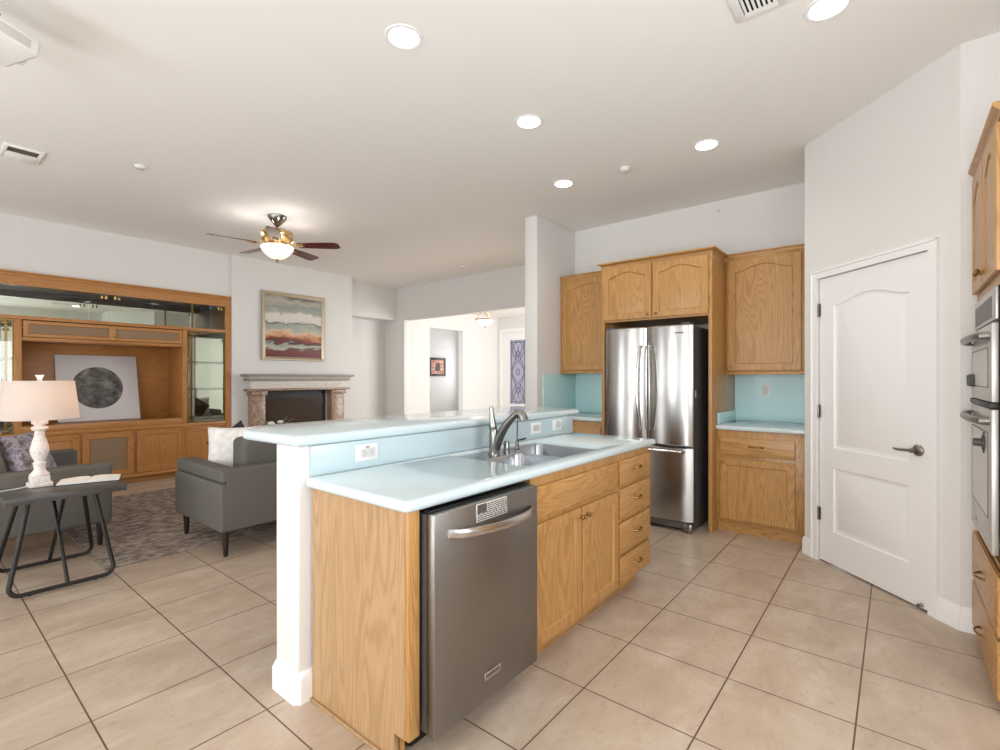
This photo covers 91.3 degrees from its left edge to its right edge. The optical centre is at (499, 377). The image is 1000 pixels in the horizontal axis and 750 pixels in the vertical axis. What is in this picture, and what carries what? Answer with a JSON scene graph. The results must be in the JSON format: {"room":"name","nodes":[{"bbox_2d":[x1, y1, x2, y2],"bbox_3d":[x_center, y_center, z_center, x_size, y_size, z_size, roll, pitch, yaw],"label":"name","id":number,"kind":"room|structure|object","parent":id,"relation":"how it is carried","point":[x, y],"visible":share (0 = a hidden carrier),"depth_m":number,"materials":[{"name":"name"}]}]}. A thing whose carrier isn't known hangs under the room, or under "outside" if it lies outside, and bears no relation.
{"room":"kitchen","nodes":[
{"label":"kitchen","id":0,"kind":"room"},
{"bbox_2d":[0,213,351,430],"bbox_3d":[-5.231,-0.212,5.838,0.780,3.070,7.485,0,0,39],"label":"wall","id":1,"kind":"structure","parent":0,"point":[31,245],"depth_m":6.82,"materials":[{"name":"white paint"}]},
{"bbox_2d":[261,290,324,361],"bbox_3d":[-3.221,-0.783,7.663,0.038,1.043,1.027,0,0,39],"label":"painting","id":2,"kind":"object","parent":1,"relation":"attached to","point":[292,325],"visible":1,"depth_m":7.63,"materials":[{"name":"paint"}]},
{"bbox_2d":[352,280,395,417],"bbox_3d":[-2.582,-0.212,9.242,0.450,3.070,1.190,0,0,39],"label":"wall niche","id":3,"kind":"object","parent":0,"point":[373,305],"visible":0.43,"depth_m":9.38,"materials":[{"name":"white paint"}]},
{"bbox_2d":[277,415,570,673],"bbox_3d":[-0.213,0.802,2.871,0.182,1.042,2.148,0,0,39],"label":"wall","id":4,"kind":"structure","parent":0,"point":[294,498],"depth_m":2.02,"materials":[{"name":"white paint"}]},
{"bbox_2d":[272,658,311,705],"bbox_3d":[-0.219,1.260,2.864,0.218,0.125,2.166,0,0,39],"label":"baseboard","id":5,"kind":"structure","parent":4,"relation":"attached to","point":[296,689],"depth_m":2.00,"materials":[{"name":"white paint"}]},
{"bbox_2d":[243,406,578,446],"bbox_3d":[-0.345,0.258,2.989,0.600,0.044,2.259,0,0,39],"label":"bar","id":6,"kind":"object","parent":4,"relation":"on","point":[300,434],"visible":0.96,"depth_m":2.45,"materials":[{"name":"white"}]},
{"bbox_2d":[310,415,572,475],"bbox_3d":[-0.123,0.345,2.826,0.012,0.125,2.093,0,0,39],"label":"backsplash","id":7,"kind":"structure","parent":4,"relation":"attached to","point":[334,457],"depth_m":2.46,"materials":[{"name":"blue"}]},
{"bbox_2d":[356,443,377,461],"bbox_3d":[-0.602,0.340,2.219,0.010,0.074,0.120,0,0,39],"label":"power outlet","id":8,"kind":"object","parent":7,"relation":"attached to","point":[365,452],"visible":1,"depth_m":2.21,"materials":[{"name":"white plastic"}]},
{"bbox_2d":[531,422,540,433],"bbox_3d":[0.242,0.337,3.260,0.010,0.074,0.115,0,0,39],"label":"light switch","id":9,"kind":"object","parent":7,"relation":"attached to","point":[535,427],"visible":1,"depth_m":3.25,"materials":[{"name":"white plastic"}]},
{"bbox_2d":[553,419,561,430],"bbox_3d":[0.409,0.336,3.466,0.010,0.074,0.112,0,0,39],"label":"power outlet","id":10,"kind":"object","parent":7,"relation":"attached to","point":[557,424],"visible":1,"depth_m":3.46,"materials":[{"name":"white plastic"}]},
{"bbox_2d":[430,328,458,412],"bbox_3d":[-1.989,-0.127,12.874,0.100,2.900,3.700,0,0,39],"label":"wall","id":11,"kind":"structure","parent":0,"point":[444,390],"depth_m":13.44,"materials":[{"name":"white paint"}]},
{"bbox_2d":[430,358,445,375],"bbox_3d":[-1.681,-0.282,13.149,0.028,0.490,0.595,0,0,39],"label":"framed print","id":12,"kind":"object","parent":11,"relation":"attached to","point":[437,365],"visible":0.86,"depth_m":13.15,"materials":[{"name":"black wood"}]},
{"bbox_2d":[410,314,496,413],"bbox_3d":[-1.197,-0.127,11.460,0.150,2.900,3.700,0,0,39],"label":"wall","id":13,"kind":"structure","parent":0,"point":[477,342],"depth_m":11.82,"materials":[{"name":"white paint"}]},
{"bbox_2d":[385,265,524,415],"bbox_3d":[-0.373,-0.262,8.315,5.050,3.170,0.150,0,0,39],"label":"wall","id":14,"kind":"structure","parent":0,"point":[503,289],"depth_m":8.93,"materials":[{"name":"white paint"}]},
{"bbox_2d":[473,308,524,317],"bbox_3d":[0.037,-1.587,10.846,7.600,0.080,4.300,0,0,39],"label":"ceiling","id":15,"kind":"structure","parent":0,"point":[513,312],"depth_m":11.82,"materials":[{"name":"white paint"}]},
{"bbox_2d":[475,312,494,326],"bbox_3d":[-0.275,-1.231,9.001,0.366,0.632,0.366,0,0,39],"label":"pendant light","id":16,"kind":"object","parent":15,"relation":"hanging from","point":[484,322],"visible":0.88,"depth_m":8.90,"materials":[{"name":"white glass"}]},
{"bbox_2d":[0,0,999,287],"bbox_3d":[-1.641,-1.797,3.614,9.300,0.100,8.750,0,0,39],"label":"ceiling","id":17,"kind":"structure","parent":0,"point":[417,163],"depth_m":3.22,"materials":[{"name":"white paint"}]},
{"bbox_2d":[0,14,40,66],"bbox_3d":[-2.329,-1.625,2.209,0.262,0.243,0.313,0,0,19],"label":"projector","id":18,"kind":"object","parent":17,"relation":"hanging from","point":[17,46],"visible":1,"depth_m":2.25,"materials":[{"name":"white plastic"}]},
{"bbox_2d":[0,20,31,47],"bbox_3d":[-2.214,-1.557,2.164,0.014,0.070,0.223,0,0,19],"label":"vent grille","id":19,"kind":"object","parent":18,"relation":"attached to","point":[11,35],"depth_m":2.21,"materials":[{"name":"grey plastic"}]},
{"bbox_2d":[0,142,44,165],"bbox_3d":[-3.734,-1.736,3.814,0.325,0.022,0.225,0,0,39],"label":"ceiling vent","id":20,"kind":"object","parent":17,"relation":"in","point":[9,151],"visible":1,"depth_m":3.80,"materials":[{"name":"white metal"}]},
{"bbox_2d":[135,164,146,170],"bbox_3d":[-2.970,-1.732,4.039,0.080,0.030,0.080,0,0,39],"label":"ceiling sensor","id":21,"kind":"object","parent":17,"relation":"attached to","point":[138,166],"visible":1,"depth_m":4.02,"materials":[{"name":"white plastic"}]},
{"bbox_2d":[207,213,339,262],"bbox_3d":[-2.452,-1.493,5.304,1.256,0.508,1.277,0,0,39],"label":"ceiling fan","id":22,"kind":"object","parent":17,"relation":"hanging from","point":[277,240],"visible":1,"depth_m":5.23,"materials":[{"name":"brown wood"}]},
{"bbox_2d":[384,24,422,50],"bbox_3d":[-0.494,-1.744,2.511,0.196,0.006,0.196,0,0,39],"label":"recessed light","id":23,"kind":"object","parent":17,"relation":"in","point":[404,37],"visible":1,"depth_m":2.51,"materials":[{"name":"white paint"}]},
{"bbox_2d":[515,114,542,129],"bbox_3d":[0.197,-1.744,3.341,0.196,0.006,0.196,0,0,39],"label":"recessed light","id":24,"kind":"object","parent":17,"relation":"in","point":[528,121],"visible":1,"depth_m":3.33,"materials":[{"name":"beige"}]},
{"bbox_2d":[553,179,573,187],"bbox_3d":[0.573,-1.744,4.408,0.196,0.006,0.196,0,0,39],"label":"recessed light","id":25,"kind":"object","parent":17,"relation":"in","point":[564,183],"visible":1,"depth_m":4.39,"materials":[{"name":"beige"}]},
{"bbox_2d":[620,166,629,172],"bbox_3d":[1.041,-1.727,4.073,0.076,0.040,0.076,0,0,39],"label":"sprinkler head","id":26,"kind":"object","parent":17,"relation":"attached to","point":[624,169],"visible":1,"depth_m":4.05},
{"bbox_2d":[692,139,720,150],"bbox_3d":[1.551,-1.744,3.673,0.196,0.006,0.196,0,0,39],"label":"recessed light","id":27,"kind":"object","parent":17,"relation":"in","point":[707,144],"visible":1,"depth_m":3.67,"materials":[{"name":"beige"}]},
{"bbox_2d":[727,0,788,23],"bbox_3d":[1.142,-1.740,2.196,0.220,0.015,0.350,0,0,39],"label":"ceiling vent","id":28,"kind":"object","parent":17,"relation":"in","point":[742,10],"visible":1,"depth_m":2.29,"materials":[{"name":"white metal"}]},
{"bbox_2d":[803,0,852,22],"bbox_3d":[1.546,-1.744,2.306,0.196,0.006,0.196,0,0,39],"label":"recessed light","id":29,"kind":"object","parent":17,"relation":"in","point":[818,11],"visible":1,"depth_m":2.31,"materials":[{"name":"beige"}]},
{"bbox_2d":[0,477,999,749],"bbox_3d":[-1.172,1.353,6.098,11.700,0.060,13.200,0,0,39],"label":"floor","id":30,"kind":"structure","parent":0,"point":[726,640],"depth_m":2.26,"materials":[{"name":"beige tile"}]},
{"bbox_2d":[0,449,111,544],"bbox_3d":[-3.841,0.861,3.849,1.285,0.924,0.985,0,0,39],"label":"loveseat","id":31,"kind":"object","parent":30,"relation":"on","point":[40,520],"visible":0.66,"depth_m":3.60,"materials":[{"name":"grey fabric"}]},
{"bbox_2d":[0,449,7,472],"bbox_3d":[-3.753,0.623,3.549,0.510,0.449,0.250,0,0,39],"label":"cushion","id":32,"kind":"object","parent":31,"relation":"on","point":[3,469],"depth_m":3.48,"materials":[{"name":"grey fabric"}]},
{"bbox_2d":[0,431,56,471],"bbox_3d":[-3.581,0.598,3.713,0.222,0.347,0.380,0,0,-15],"label":"throw pillow","id":33,"kind":"object","parent":31,"relation":"on","point":[15,449],"visible":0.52,"depth_m":3.57,"materials":[{"name":"fabric"}]},
{"bbox_2d":[8,463,76,471],"bbox_3d":[-3.956,0.848,4.116,0.510,0.110,0.695,0,0,39],"label":"seat cushion","id":34,"kind":"object","parent":31,"relation":"on","point":[58,464],"depth_m":4.45,"materials":[{"name":"grey fabric"}]},
{"bbox_2d":[0,481,126,598],"bbox_3d":[-2.931,1.016,3.263,0.628,0.586,0.590,0,0,39],"label":"side table","id":35,"kind":"object","parent":30,"relation":"on","point":[25,496],"visible":0.97,"depth_m":3.15,"materials":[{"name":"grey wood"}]},
{"bbox_2d":[0,375,79,491],"bbox_3d":[-3.067,0.353,3.252,0.410,0.740,0.415,0,0,39],"label":"table lamp","id":36,"kind":"object","parent":35,"relation":"on","point":[38,402],"visible":1,"depth_m":3.16,"materials":[{"name":"white ceramic"}]},
{"bbox_2d":[55,474,121,486],"bbox_3d":[-2.864,0.712,3.415,0.340,0.022,0.210,0,0,-35],"label":"open book","id":37,"kind":"object","parent":35,"relation":"on","point":[104,477],"visible":1,"depth_m":3.38,"materials":[{"name":"grey paper"}]},
{"bbox_2d":[0,269,231,483],"bbox_3d":[-5.172,0.090,5.723,0.617,2.466,3.600,0,0,39],"label":"entertainment center","id":38,"kind":"object","parent":30,"relation":"on","point":[181,347],"visible":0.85,"depth_m":6.20,"materials":[{"name":"brown wood"}]},
{"bbox_2d":[7,320,11,432],"bbox_3d":[-5.457,-0.011,5.434,0.512,1.241,0.003,0,0,39],"label":"mirror","id":39,"kind":"object","parent":38,"relation":"on","point":[9,326],"depth_m":5.41,"materials":[{"name":"silver mirror"}]},
{"bbox_2d":[54,355,139,422],"bbox_3d":[-5.014,0.131,6.109,0.233,0.810,0.805,0,0,39],"label":"canvas","id":40,"kind":"object","parent":38,"relation":"on","point":[106,386],"visible":0.88,"depth_m":6.12,"materials":[{"name":"grey"}]},
{"bbox_2d":[0,284,208,429],"bbox_3d":[-5.405,-0.234,5.911,0.006,1.674,3.458,0,0,39],"label":"mirror","id":41,"kind":"object","parent":38,"relation":"attached to","point":[14,299],"depth_m":6.43,"materials":[{"name":"silver mirror"}]},
{"bbox_2d":[0,318,216,333],"bbox_3d":[-5.205,-0.652,5.749,0.494,0.020,3.458,0,0,39],"label":"shelf","id":42,"kind":"object","parent":38,"relation":"attached to","point":[202,332],"depth_m":6.04,"materials":[{"name":"brown wood"}]},
{"bbox_2d":[188,388,217,389],"bbox_3d":[-4.265,0.164,6.905,0.511,0.009,0.465,0,0,39],"label":"glass shelf","id":43,"kind":"object","parent":38,"relation":"attached to","point":[188,388],"depth_m":7.03,"materials":[{"name":"clear glass"}]},
{"bbox_2d":[188,361,222,362],"bbox_3d":[-4.265,-0.211,6.905,0.511,0.009,0.465,0,0,39],"label":"glass shelf","id":44,"kind":"object","parent":38,"relation":"attached to","point":[188,361],"depth_m":7.05,"materials":[{"name":"clear glass"}]},
{"bbox_2d":[209,334,223,419],"bbox_3d":[-4.117,-0.011,7.088,0.512,1.241,0.003,0,0,39],"label":"mirror","id":45,"kind":"object","parent":38,"relation":"on","point":[216,341],"depth_m":7.08,"materials":[{"name":"silver mirror"}]},
{"bbox_2d":[62,487,276,569],"bbox_3d":[-2.766,1.316,5.232,2.475,0.012,2.853,0,0,39],"label":"area rug","id":46,"kind":"object","parent":30,"relation":"on","point":[143,526],"visible":0.24,"depth_m":4.16,"materials":[{"name":"grey fabric"}]},
{"bbox_3d":[-2.590,1.106,5.619,0.600,0.406,1.030,0,0,39],"label":"coffee table","id":47,"kind":"object","parent":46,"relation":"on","visible":0},
{"bbox_2d":[261,418,294,424],"bbox_3d":[-2.549,0.684,5.619,0.406,0.437,0.353,0,0,39],"label":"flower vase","id":48,"kind":"object","parent":47,"relation":"on","point":[264,421],"visible":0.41,"depth_m":5.62,"materials":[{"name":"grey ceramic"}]},
{"bbox_2d":[175,436,276,556],"bbox_3d":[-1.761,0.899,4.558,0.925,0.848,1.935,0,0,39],"label":"armchair","id":49,"kind":"object","parent":30,"relation":"on","point":[222,498],"visible":0.39,"depth_m":3.73,"materials":[{"name":"grey fabric"}]},
{"bbox_2d":[206,420,243,444],"bbox_3d":[-2.378,0.618,4.372,0.470,0.465,0.158,0,0,-14],"label":"throw pillow","id":50,"kind":"object","parent":49,"relation":"on","point":[239,424],"visible":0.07,"depth_m":4.38,"materials":[{"name":"grey fabric"}]},
{"bbox_2d":[208,425,261,466],"bbox_3d":[-2.251,0.623,4.147,0.421,0.413,0.176,0,0,-20],"label":"throw pillow","id":51,"kind":"object","parent":49,"relation":"on","point":[221,440],"visible":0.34,"depth_m":4.07,"materials":[{"name":"white fabric"}]},
{"bbox_2d":[233,436,276,465],"bbox_3d":[-1.839,0.649,4.132,0.210,0.348,0.735,0,0,39],"label":"cushion","id":52,"kind":"object","parent":49,"relation":"on","point":[245,452],"depth_m":3.86,"materials":[{"name":"grey fabric"}]},
{"bbox_2d":[240,374,354,426],"bbox_3d":[-3.192,0.637,7.712,0.770,1.372,1.765,0,0,39],"label":"fireplace","id":53,"kind":"object","parent":30,"relation":"on","point":[301,397],"visible":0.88,"depth_m":7.61,"materials":[{"name":"grey stone"}]},
{"bbox_2d":[240,374,354,376],"bbox_3d":[-3.101,-0.032,7.648,0.248,0.034,1.750,0,0,39],"label":"mantel shelf","id":54,"kind":"object","parent":53,"relation":"attached to","point":[243,375],"depth_m":7.51,"materials":[{"name":"grey stone"}]},
{"bbox_2d":[310,488,418,749],"bbox_3d":[-0.527,0.887,1.835,0.602,0.872,0.060,0,0,39],"label":"end panel","id":55,"kind":"object","parent":30,"relation":"on","point":[365,556],"visible":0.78,"depth_m":1.77,"materials":[{"name":"brown wood"}]},
{"bbox_2d":[405,482,536,746],"bbox_3d":[-0.246,0.892,2.062,0.702,0.862,0.616,0,0,39],"label":"dishwasher","id":56,"kind":"object","parent":30,"relation":"on","point":[478,581],"visible":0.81,"depth_m":1.79,"materials":[{"name":"grey metal"}]},
{"bbox_2d":[476,496,506,522],"bbox_3d":[-0.030,0.503,1.874,0.006,0.067,0.182,0,0,39],"label":"magnet","id":57,"kind":"object","parent":56,"relation":"attached to","point":[492,508],"visible":1,"depth_m":1.87,"materials":[{"name":"silver metal"}]},
{"bbox_2d":[522,455,617,653],"bbox_3d":[0.195,0.887,2.683,0.645,0.872,0.865,0,0,39],"label":"base cabinet","id":58,"kind":"object","parent":30,"relation":"on","point":[577,507],"visible":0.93,"depth_m":2.45,"materials":[{"name":"brown wood"}]},
{"bbox_2d":[571,420,601,434],"bbox_3d":[0.972,0.887,5.356,0.735,0.872,0.685,0,0,39],"label":"base cabinet","id":59,"kind":"object","parent":30,"relation":"on","point":[588,427],"visible":0.02,"depth_m":5.03,"materials":[{"name":"brown wood"}]},
{"bbox_2d":[572,412,601,421],"bbox_3d":[0.978,0.429,5.358,0.728,0.041,0.657,0,0,39],"label":"countertop","id":60,"kind":"structure","parent":59,"relation":"on","point":[581,416],"depth_m":5.11,"materials":[{"name":"white"}]},
{"bbox_2d":[606,447,649,600],"bbox_3d":[0.615,0.887,3.201,0.653,0.872,0.467,0,0,39],"label":"base cabinet","id":61,"kind":"object","parent":30,"relation":"on","point":[633,489],"visible":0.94,"depth_m":2.98,"materials":[{"name":"brown wood"}]},
{"bbox_2d":[305,432,655,512],"bbox_3d":[0.121,0.429,2.627,0.640,0.041,2.145,0,0,39],"label":"countertop","id":62,"kind":"structure","parent":61,"relation":"on","point":[409,486],"depth_m":2.06,"materials":[{"name":"white"}]},
{"bbox_2d":[488,406,527,454],"bbox_3d":[0.044,0.291,2.650,0.251,0.267,0.067,0,0,32],"label":"kitchen faucet","id":63,"kind":"object","parent":62,"relation":"on","point":[496,436],"visible":1,"depth_m":2.66,"materials":[{"name":"silver metal"}]},
{"bbox_2d":[514,417,525,449],"bbox_3d":[0.124,0.320,2.873,0.084,0.209,0.047,0,0,28],"label":"tap","id":64,"kind":"object","parent":62,"relation":"on","point":[517,439],"visible":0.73,"depth_m":2.87,"materials":[{"name":"silver metal"}]},
{"bbox_2d":[457,443,595,465],"bbox_3d":[0.167,0.519,2.712,0.525,0.190,0.805,0,0,39],"label":"sink","id":65,"kind":"object","parent":62,"relation":"in","point":[532,453],"visible":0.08,"depth_m":2.73,"materials":[{"name":"metal"}]},
{"bbox_2d":[503,441,509,451],"bbox_3d":[0.037,0.395,2.802,0.039,0.060,0.039,0,0,39],"label":"soap dispenser","id":66,"kind":"object","parent":65,"relation":"on","point":[506,443],"visible":1,"depth_m":2.79,"materials":[{"name":"silver metal"}]},
{"bbox_2d":[483,454,558,465],"bbox_3d":[0.105,0.519,2.506,0.318,0.190,0.363,0,0,39],"label":"basin","id":67,"kind":"object","parent":65,"relation":"in","point":[513,459],"depth_m":2.67,"materials":[{"name":"silver metal"}]},
{"bbox_2d":[509,444,595,456],"bbox_3d":[0.300,0.519,2.858,0.458,0.190,0.374,0,0,39],"label":"basin","id":68,"kind":"object","parent":65,"relation":"in","point":[549,450],"depth_m":3.04,"materials":[{"name":"silver metal"}]},
{"bbox_2d":[606,322,707,533],"bbox_3d":[1.536,0.427,4.652,0.810,1.792,0.898,0,0,39],"label":"refrigerator","id":69,"kind":"object","parent":30,"relation":"on","point":[657,376],"visible":0.67,"depth_m":4.28,"materials":[{"name":"grey metal"}]},
{"bbox_2d":[597,246,734,532],"bbox_3d":[1.624,0.107,4.752,1.096,2.432,0.804,0,0,39],"label":"tall cabinet","id":70,"kind":"object","parent":30,"relation":"on","point":[674,288],"visible":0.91,"depth_m":4.38,"materials":[{"name":"brown wood"}]},
{"bbox_2d":[717,429,804,543],"bbox_3d":[2.324,0.887,4.260,0.672,0.872,0.685,0,0,39],"label":"base cabinet","id":71,"kind":"object","parent":30,"relation":"on","point":[761,475],"visible":0.89,"depth_m":4.02,"materials":[{"name":"brown wood"}]},
{"bbox_2d":[716,420,804,434],"bbox_3d":[2.329,0.429,4.263,0.676,0.041,0.657,0,0,39],"label":"countertop","id":72,"kind":"structure","parent":71,"relation":"on","point":[736,425],"depth_m":4.11,"materials":[{"name":"white"}]},
{"bbox_2d":[968,101,999,701],"bbox_3d":[2.433,0.127,2.006,0.715,2.392,0.820,0,0,39],"label":"tall cabinet","id":73,"kind":"object","parent":30,"relation":"on","point":[985,164],"visible":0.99,"depth_m":2.12,"materials":[{"name":"brown wood"}]},
{"bbox_2d":[960,285,999,555],"bbox_3d":[2.430,0.185,2.056,0.712,1.115,0.655,0,0,39],"label":"double oven","id":74,"kind":"object","parent":73,"relation":"in","point":[984,416],"depth_m":2.09,"materials":[{"name":"grey metal"}]},
{"bbox_2d":[972,432,984,452],"bbox_3d":[2.094,0.283,2.139,0.036,0.090,0.060,0,0,39],"label":"lock","id":75,"kind":"object","parent":74,"relation":"attached to","point":[976,441],"visible":1,"depth_m":2.13,"materials":[{"name":"grey metal"}]},
{"bbox_2d":[497,315,524,407],"bbox_3d":[1.890,-0.127,11.243,5.220,2.900,0.150,0,0,39],"label":"wall","id":76,"kind":"structure","parent":0,"point":[515,321],"depth_m":12.58,"materials":[{"name":"white paint"}]},
{"bbox_2d":[499,327,524,406],"bbox_3d":[0.414,0.038,12.329,1.100,2.570,0.019,0,0,39],"label":"trim","id":77,"kind":"structure","parent":76,"relation":"attached to","point":[501,331],"depth_m":12.62,"materials":[{"name":"white paint"}]},
{"bbox_2d":[502,331,524,406],"bbox_3d":[0.452,0.073,12.375,0.980,2.499,0.062,0,0,39],"label":"door","id":78,"kind":"structure","parent":76,"relation":"in","point":[513,343],"depth_m":12.46,"materials":[{"name":"white paint"}]},
{"bbox_2d":[525,215,574,406],"bbox_3d":[0.956,-0.212,6.060,0.165,3.070,1.980,0,0,39],"label":"wall","id":79,"kind":"structure","parent":0,"point":[549,246],"depth_m":5.33,"materials":[{"name":"white paint"}]},
{"bbox_2d":[543,374,574,408],"bbox_3d":[0.683,0.184,5.581,0.011,0.448,0.682,0,0,39],"label":"aqua splash","id":80,"kind":"object","parent":79,"relation":"attached to","point":[558,389],"visible":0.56,"depth_m":5.57,"materials":[{"name":"teal"}]},
{"bbox_2d":[575,182,804,422],"bbox_3d":[1.892,-0.212,5.134,2.455,3.070,0.120,0,0,39],"label":"wall","id":81,"kind":"structure","parent":0,"point":[773,218],"depth_m":4.92,"materials":[{"name":"white paint"}]},
{"bbox_2d":[560,271,601,373],"bbox_3d":[1.067,-0.598,5.475,0.737,1.105,0.380,0,0,39],"label":"upper cabinet","id":82,"kind":"object","parent":81,"relation":"attached to","point":[581,294],"visible":0.45,"depth_m":5.40,"materials":[{"name":"brown wood"}]},
{"bbox_2d":[576,373,601,412],"bbox_3d":[1.189,0.181,5.618,0.728,0.456,0.011,0,0,39],"label":"aqua splash","id":83,"kind":"object","parent":81,"relation":"attached to","point":[588,385],"visible":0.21,"depth_m":5.72,"materials":[{"name":"teal"}]},
{"bbox_2d":[717,374,804,423],"bbox_3d":[2.353,0.191,4.293,0.676,0.436,0.604,0,0,39],"label":"aqua splash","id":84,"kind":"object","parent":81,"relation":"attached to","point":[786,401],"visible":0.94,"depth_m":4.53,"materials":[{"name":"teal"}]},
{"bbox_2d":[761,384,769,396],"bbox_3d":[2.479,0.123,4.560,0.070,0.115,0.010,0,0,39],"label":"power outlet","id":85,"kind":"object","parent":84,"relation":"attached to","point":[765,388],"visible":1,"depth_m":4.56,"materials":[{"name":"white plastic"}]},
{"bbox_2d":[726,243,804,374],"bbox_3d":[2.411,-0.573,4.386,0.647,1.095,0.380,0,0,39],"label":"upper cabinet","id":86,"kind":"object","parent":81,"relation":"attached to","point":[765,288],"visible":0.77,"depth_m":4.26,"materials":[{"name":"brown wood"}]},
{"bbox_2d":[805,45,959,604],"bbox_3d":[2.414,-0.212,3.129,0.115,3.070,1.131,0,0,-6],"label":"wall","id":87,"kind":"structure","parent":0,"point":[886,177],"depth_m":2.86,"materials":[{"name":"white paint"}]},
{"bbox_2d":[802,536,809,555],"bbox_3d":[2.294,1.260,3.648,0.016,0.125,0.084,0,0,-6],"label":"baseboard","id":88,"kind":"structure","parent":87,"relation":"attached to","point":[805,541],"depth_m":3.65,"materials":[{"name":"white paint"}]},
{"bbox_2d":[817,252,926,609],"bbox_3d":[2.346,0.301,3.144,0.093,2.020,0.816,0,0,-6],"label":"door","id":89,"kind":"structure","parent":87,"relation":"in","point":[872,409],"depth_m":3.07,"materials":[{"name":"white paint"}]},
{"bbox_2d":[810,236,939,619],"bbox_3d":[2.345,0.276,3.138,0.020,2.093,0.942,0,0,-6],"label":"trim","id":90,"kind":"structure","parent":87,"relation":"attached to","point":[932,245],"depth_m":2.72,"materials":[{"name":"white paint"}]},
{"bbox_2d":[937,597,960,630],"bbox_3d":[2.402,1.260,2.611,0.016,0.125,0.117,0,0,-6],"label":"baseboard","id":91,"kind":"structure","parent":87,"relation":"attached to","point":[948,612],"depth_m":2.61,"materials":[{"name":"white paint"}]},
{"bbox_2d":[960,32,999,607],"bbox_3d":[2.773,-0.212,2.341,0.838,3.070,0.110,0,0,39],"label":"wall","id":92,"kind":"structure","parent":0,"point":[979,58],"depth_m":2.54,"materials":[{"name":"white paint"}]},
{"bbox_2d":[960,606,975,634],"bbox_3d":[2.500,1.260,2.482,0.240,0.125,0.016,0,0,39],"label":"baseboard","id":93,"kind":"structure","parent":92,"relation":"attached to","point":[966,625],"depth_m":2.54,"materials":[{"name":"white paint"}]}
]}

